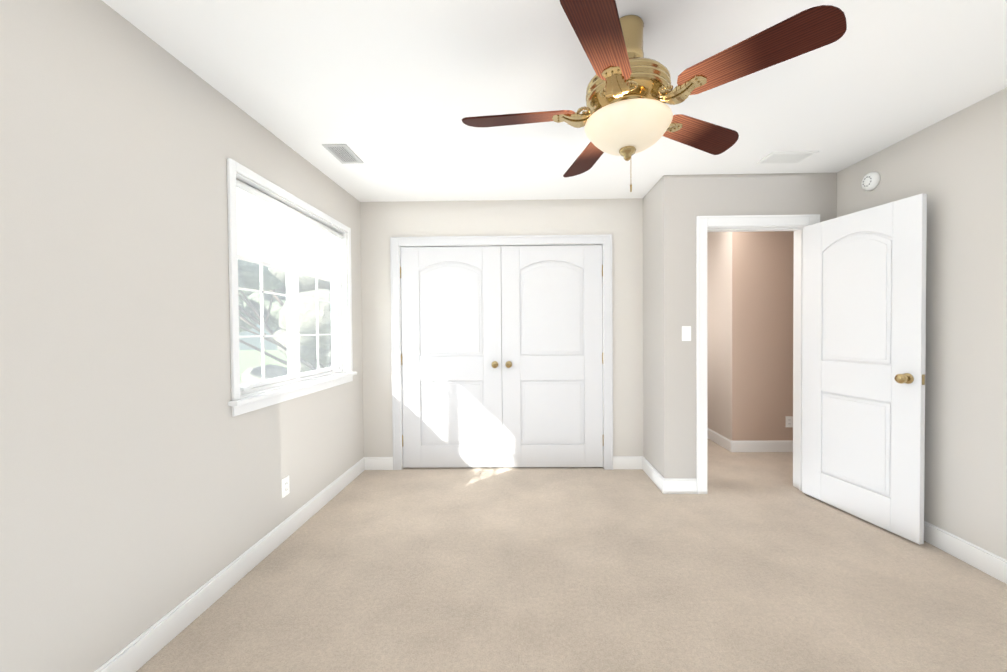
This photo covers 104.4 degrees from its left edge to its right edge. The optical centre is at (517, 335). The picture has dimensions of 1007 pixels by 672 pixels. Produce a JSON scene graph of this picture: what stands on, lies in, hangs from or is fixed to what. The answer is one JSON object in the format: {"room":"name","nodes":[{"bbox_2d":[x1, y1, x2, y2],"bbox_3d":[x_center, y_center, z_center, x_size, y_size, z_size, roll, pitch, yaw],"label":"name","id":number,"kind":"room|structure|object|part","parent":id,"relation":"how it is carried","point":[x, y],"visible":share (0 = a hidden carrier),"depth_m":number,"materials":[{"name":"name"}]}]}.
{"room":"empty bedroom","nodes":[
{"label":"empty bedroom","id":0,"kind":"room"},
{"bbox_2d":[0,0,363,671],"bbox_3d":[-1.532,0.041,1.397,0.140,2.455,4.650,0,1,1],"label":"wall","id":1,"kind":"structure","parent":0,"point":[143,472],"depth_m":1.44,"materials":[{"name":"paint"}]},
{"bbox_2d":[94,457,364,671],"bbox_3d":[-1.446,1.209,1.414,0.013,0.118,4.370,0,1,1],"label":"baseboard","id":2,"kind":"structure","parent":1,"relation":"attached to","point":[140,651],"depth_m":1.84,"materials":[{"name":"white wood"}]},
{"bbox_2d":[282,475,289,497],"bbox_3d":[-1.435,0.932,2.415,0.008,0.114,0.070,0,1,1],"label":"outlet","id":3,"kind":"object","parent":1,"relation":"attached to","point":[285,487],"visible":1,"depth_m":2.41,"materials":[{"name":"white plastic"}]},
{"bbox_2d":[238,186,341,394],"bbox_3d":[-1.526,-0.271,2.652,0.065,1.162,1.264,0,1,1],"label":"window","id":4,"kind":"structure","parent":1,"relation":"in","point":[298,378],"depth_m":2.63,"materials":[{"name":"white plastic"}]},
{"bbox_3d":[-1.534,-0.266,2.339,0.004,1.076,0.552,0,1,1],"label":"glass","id":5,"kind":"part","parent":4,"relation":"part of","materials":[{"name":"clear glass"}]},
{"bbox_3d":[-1.534,-0.266,2.339,0.040,1.118,0.594,0,1,1],"label":"window sash","id":6,"kind":"part","parent":4,"relation":"part of","materials":[{"name":"white wood"}]},
{"bbox_2d":[236,187,341,281],"bbox_3d":[-1.486,-0.627,2.646,0.002,0.390,1.248,0,1,1],"label":"window shade","id":7,"kind":"object","parent":4,"relation":"attached to","point":[269,232],"visible":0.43,"depth_m":2.48,"materials":[{"name":"white fabric"}]},
{"bbox_3d":[-1.524,-0.276,2.965,0.004,1.076,0.552,0,1,1],"label":"glass","id":8,"kind":"part","parent":4,"relation":"part of","materials":[{"name":"clear glass"}]},
{"bbox_3d":[-1.524,-0.276,2.965,0.040,1.118,0.594,0,1,1],"label":"window sash","id":9,"kind":"part","parent":4,"relation":"part of","materials":[{"name":"white wood"}]},
{"bbox_2d":[236,172,348,398],"bbox_3d":[-1.514,-0.271,2.652,0.140,1.178,1.280,0,1,1],"label":"liner","id":10,"kind":"object","parent":1,"relation":"attached to","point":[344,290],"depth_m":2.76,"materials":[{"name":"white wood"}]},
{"bbox_3d":[-1.486,-0.631,2.646,0.040,0.422,1.256,0,1,1],"label":"window shade hardware","id":11,"kind":"part","parent":10,"relation":"part of","materials":[{"name":"white fabric"}]},
{"bbox_2d":[228,372,356,405],"bbox_3d":[-1.446,0.330,2.661,0.105,0.025,1.412,0,1,1],"label":"stool","id":12,"kind":"object","parent":1,"relation":"attached to","point":[249,399],"visible":0.65,"depth_m":2.35,"materials":[{"name":"white wood"}]},
{"bbox_2d":[227,158,352,416],"bbox_3d":[-1.467,-0.254,2.652,0.078,1.304,1.372,0,1,1],"label":"window frame","id":13,"kind":"structure","parent":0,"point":[248,387],"depth_m":2.03,"materials":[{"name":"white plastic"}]},
{"bbox_3d":[-1.432,0.370,2.661,0.014,0.055,1.372,0,1,1],"label":"window trim apron","id":14,"kind":"part","parent":13,"relation":"part of","materials":[{"name":"white wood"}]},
{"bbox_2d":[360,198,642,456],"bbox_3d":[-0.073,-0.006,3.628,2.705,2.455,0.140,0,1,1],"label":"wall","id":15,"kind":"structure","parent":0,"point":[619,220],"depth_m":3.55,"materials":[{"name":"paint"}]},
{"bbox_2d":[364,457,392,469],"bbox_3d":[-1.280,1.173,3.590,0.275,0.118,0.013,0,1,1],"label":"baseboard","id":16,"kind":"structure","parent":15,"relation":"attached to","point":[378,463],"depth_m":3.58,"materials":[{"name":"white wood"}]},
{"bbox_2d":[400,267,402,446],"bbox_3d":[-1.067,0.193,3.588,0.013,1.657,0.013,0,1,1],"label":"left closet door hinges","id":17,"kind":"object","parent":15,"relation":"attached to","point":[401,360],"visible":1,"depth_m":3.58,"materials":[{"name":"gold metal"}]},
{"bbox_2d":[400,246,502,467],"bbox_3d":[-0.607,0.199,3.567,0.920,2.032,0.104,0,1,1],"label":"closet door","id":18,"kind":"structure","parent":15,"relation":"in","point":[451,320],"depth_m":3.58,"materials":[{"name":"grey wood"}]},
{"bbox_3d":[-0.208,0.262,3.544,0.064,0.064,0.069,0,1,1],"label":"knob","id":19,"kind":"part","parent":18,"relation":"part of","materials":[{"name":"gold metal"}]},
{"bbox_2d":[390,234,612,469],"bbox_3d":[-0.144,0.187,3.633,1.890,2.070,0.144,0,1,1],"label":"door frame","id":20,"kind":"structure","parent":15,"relation":"attached to","point":[602,244],"depth_m":3.56,"materials":[{"name":"white wood"}]},
{"bbox_2d":[501,245,602,466],"bbox_3d":[0.316,0.192,3.552,0.920,2.032,0.104,0,1,1],"label":"closet door","id":21,"kind":"structure","parent":15,"relation":"in","point":[552,364],"depth_m":3.57,"materials":[{"name":"white wood"}]},
{"bbox_3d":[-0.082,0.261,3.542,0.064,0.064,0.069,0,1,1],"label":"knob","id":22,"kind":"part","parent":21,"relation":"part of","materials":[{"name":"gold metal"}]},
{"bbox_2d":[602,265,603,445],"bbox_3d":[0.777,0.179,3.558,0.013,1.657,0.013,0,1,1],"label":"right closet door hinges","id":23,"kind":"object","parent":15,"relation":"attached to","point":[602,358],"visible":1,"depth_m":3.56,"materials":[{"name":"gold metal"}]},
{"bbox_2d":[613,456,642,469],"bbox_3d":[1.007,1.155,3.553,0.280,0.118,0.013,0,1,1],"label":"baseboard","id":24,"kind":"structure","parent":15,"relation":"attached to","point":[627,462],"depth_m":3.55,"materials":[{"name":"white wood"}]},
{"bbox_2d":[501,296,502,429],"bbox_3d":[-0.136,-0.012,4.054,2.845,2.455,0.710,0,1,1],"label":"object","id":25,"kind":"structure","parent":0,"point":[502,413],"depth_m":4.32,"materials":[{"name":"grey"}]},
{"bbox_2d":[102,0,1006,201],"bbox_3d":[0.942,-1.272,2.382,5.075,0.100,6.740,0,1,1],"label":"ceiling","id":26,"kind":"structure","parent":0,"point":[391,94],"depth_m":1.85,"materials":[{"name":"white paint"}]},
{"bbox_2d":[322,144,362,163],"bbox_3d":[-1.152,-1.205,2.586,0.150,0.008,0.270,0,1,1],"label":"ceiling vent","id":27,"kind":"object","parent":26,"relation":"in","point":[343,153],"visible":0.96,"depth_m":2.57,"materials":[{"name":"grey metal"}]},
{"bbox_2d":[462,0,846,191],"bbox_3d":[0.391,-0.883,1.541,1.233,0.643,1.255,0,1,1],"label":"fan","id":28,"kind":"object","parent":26,"relation":"hanging from","point":[628,113],"visible":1,"depth_m":1.37,"materials":[{"name":"brown wood"}]},
{"bbox_3d":[0.005,-0.881,1.585,0.454,0.007,0.148,0,15,8],"label":"blade","id":29,"kind":"part","parent":28,"relation":"part of","materials":[{"name":"brown wood"}]},
{"bbox_3d":[0.354,-0.890,1.947,0.148,0.007,0.454,-15,3,-10],"label":"blade","id":30,"kind":"part","parent":28,"relation":"part of","materials":[{"name":"brown wood"}]},
{"label":"blade","id":31,"kind":"part","parent":28,"relation":"part of","materials":[{"name":"brown wood"}]},
{"bbox_3d":[0.430,-0.784,1.528,0.332,0.110,0.332,0,1,1],"label":"lamp shade","id":32,"kind":"part","parent":28,"relation":"part of","materials":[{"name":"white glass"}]},
{"bbox_3d":[0.806,-0.890,1.727,0.454,0.007,0.148,-1,-13,-28],"label":"blade","id":33,"kind":"part","parent":28,"relation":"part of","materials":[{"name":"brown wood"}]},
{"label":"blade","id":34,"kind":"part","parent":28,"relation":"part of","materials":[{"name":"brown wood"}]},
{"bbox_2d":[755,151,818,164],"bbox_3d":[1.855,-1.230,2.698,0.310,0.008,0.190,0,1,1],"label":"ceiling vent","id":35,"kind":"object","parent":26,"relation":"in","point":[785,157],"visible":0.94,"depth_m":2.69,"materials":[{"name":"white plastic"}]},
{"bbox_2d":[136,438,1006,671],"bbox_3d":[0.962,1.283,2.422,5.075,0.100,6.740,0,1,1],"label":"floor","id":36,"kind":"structure","parent":0,"point":[753,562],"depth_m":1.94,"materials":[{"name":"carpet"}]},
{"bbox_2d":[643,175,682,477],"bbox_3d":[1.204,-0.010,3.273,0.140,2.455,0.530,0,1,1],"label":"wall","id":37,"kind":"structure","parent":0,"point":[662,343],"depth_m":3.03,"materials":[{"name":"paint"}]},
{"bbox_2d":[642,456,662,492],"bbox_3d":[1.137,1.159,3.293,0.013,0.118,0.530,0,1,1],"label":"baseboard","id":38,"kind":"structure","parent":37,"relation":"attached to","point":[653,473],"depth_m":3.25,"materials":[{"name":"white wood"}]},
{"bbox_2d":[707,232,731,439],"bbox_3d":[2.218,-0.044,4.882,0.003,2.455,1.739,0,1,1],"label":"wall","id":39,"kind":"structure","parent":0,"point":[719,332],"depth_m":4.26,"materials":[{"name":"beige paint"}]},
{"bbox_2d":[707,428,731,451],"bbox_3d":[2.219,1.125,4.850,0.013,0.118,1.640,0,1,1],"label":"baseboard","id":40,"kind":"structure","parent":39,"relation":"attached to","point":[719,439],"depth_m":4.26,"materials":[{"name":"white wood"}]},
{"bbox_2d":[682,173,836,477],"bbox_3d":[1.925,-0.013,3.066,1.310,2.455,0.140,0,1,1],"label":"wall","id":41,"kind":"structure","parent":0,"point":[760,194],"depth_m":2.98,"materials":[{"name":"paint"}]},
{"bbox_2d":[663,478,696,493],"bbox_3d":[1.255,1.162,3.019,0.258,0.118,0.013,0,1,1],"label":"baseboard","id":42,"kind":"structure","parent":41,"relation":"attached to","point":[679,485],"depth_m":3.01,"materials":[{"name":"white wood"}]},
{"bbox_2d":[682,326,690,340],"bbox_3d":[1.299,-0.019,2.999,0.070,0.114,0.015,0,1,1],"label":"light switch","id":43,"kind":"object","parent":41,"relation":"attached to","point":[686,333],"visible":1,"depth_m":3.00,"materials":[{"name":"white plastic"}]},
{"bbox_2d":[696,214,819,493],"bbox_3d":[1.839,0.148,3.070,0.925,2.135,0.184,0,1,1],"label":"door frame","id":44,"kind":"structure","parent":41,"relation":"attached to","point":[703,223],"depth_m":3.00,"materials":[{"name":"white wood"}]},
{"bbox_3d":[1.841,0.147,3.151,0.925,2.135,0.022,0,1,1],"label":"hall doorway trim casing","id":45,"kind":"part","parent":44,"relation":"part of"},
{"bbox_2d":[802,193,926,544],"bbox_3d":[2.234,0.193,2.612,0.104,2.030,0.747,-1,1,-11],"label":"bedroom door","id":46,"kind":"structure","parent":41,"relation":"in","point":[864,341],"depth_m":2.53,"materials":[{"name":"white wood"}]},
{"bbox_3d":[2.279,0.252,2.307,0.069,0.064,0.064,-1,1,-11],"label":"bedroom door knob","id":47,"kind":"part","parent":46,"relation":"part of","materials":[{"name":"gold metal"}]},
{"bbox_2d":[922,374,924,384],"bbox_3d":[2.343,0.252,2.254,0.021,0.060,0.001,-1,1,-11],"label":"door latch","id":48,"kind":"object","parent":46,"relation":"attached to","point":[923,379],"depth_m":2.25,"materials":[{"name":"gold metal"}]},
{"bbox_2d":[732,231,793,440],"bbox_3d":[2.825,-0.048,4.872,1.210,2.455,1.740,0,1,1],"label":"wall","id":49,"kind":"structure","parent":0,"point":[762,329],"depth_m":4.01,"materials":[{"name":"beige paint"}]},
{"bbox_2d":[731,440,792,451],"bbox_3d":[2.813,1.134,4.014,1.223,0.118,0.013,0,1,1],"label":"baseboard","id":50,"kind":"structure","parent":49,"relation":"attached to","point":[766,446],"depth_m":4.01,"materials":[{"name":"white wood"}]},
{"bbox_2d":[786,416,792,426],"bbox_3d":[2.793,0.883,4.013,0.070,0.114,0.008,0,1,1],"label":"outlet","id":51,"kind":"object","parent":49,"relation":"attached to","point":[789,421],"visible":1,"depth_m":4.01,"materials":[{"name":"white plastic"}]},
{"bbox_2d":[837,88,1006,559],"bbox_3d":[2.477,0.016,0.997,0.140,2.455,3.980,0,1,1],"label":"wall","id":52,"kind":"structure","parent":0,"point":[953,167],"depth_m":2.13,"materials":[{"name":"paint"}]},
{"bbox_2d":[861,172,879,190],"bbox_3d":[2.407,-1.058,2.672,0.038,0.124,0.124,0,1,1],"label":"smoke detector","id":53,"kind":"object","parent":52,"relation":"attached to","point":[870,181],"visible":0.98,"depth_m":2.65,"materials":[{"name":"white plastic"}]},
{"bbox_2d":[924,521,1006,583],"bbox_3d":[2.411,1.184,1.087,0.013,0.118,3.840,0,1,1],"label":"baseboard","id":54,"kind":"structure","parent":52,"relation":"attached to","point":[983,560],"depth_m":2.10,"materials":[{"name":"white wood"}]},
{"label":"outside","id":55,"kind":"structure","parent":0,"visible":0},
{"bbox_2d":[239,350,286,381],"bbox_3d":[-40.346,4.288,25.709,78.324,0.200,130.000,0,1,1],"label":"ground","id":56,"kind":"structure","parent":55,"point":[249,364],"depth_m":60.16,"materials":[{"name":"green plant"}]},
{"bbox_2d":[238,290,252,306],"bbox_3d":[-10.339,-0.528,21.294,8.202,9.099,9.074,0,1,1],"label":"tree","id":57,"kind":"object","parent":56,"relation":"on","point":[247,294],"depth_m":17.57,"materials":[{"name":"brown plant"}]},
{"bbox_2d":[238,259,305,364],"bbox_3d":[-5.525,0.228,10.519,8.080,7.854,7.103,0,1,1],"label":"tree","id":58,"kind":"object","parent":56,"relation":"on","point":[269,285],"depth_m":9.66,"materials":[{"name":"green plant"}]},
{"bbox_2d":[239,267,331,383],"bbox_3d":[-2.887,1.273,7.379,5.328,5.823,4.763,0,1,1],"label":"tree","id":59,"kind":"object","parent":56,"relation":"on","point":[323,351],"depth_m":5.58,"materials":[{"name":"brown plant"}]},
{"bbox_2d":[275,283,302,292],"bbox_3d":[-9.427,-0.704,15.865,9.863,9.609,8.501,0,1,1],"label":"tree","id":60,"kind":"object","parent":56,"relation":"on","point":[281,288],"depth_m":12.61,"materials":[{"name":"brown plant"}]}
]}

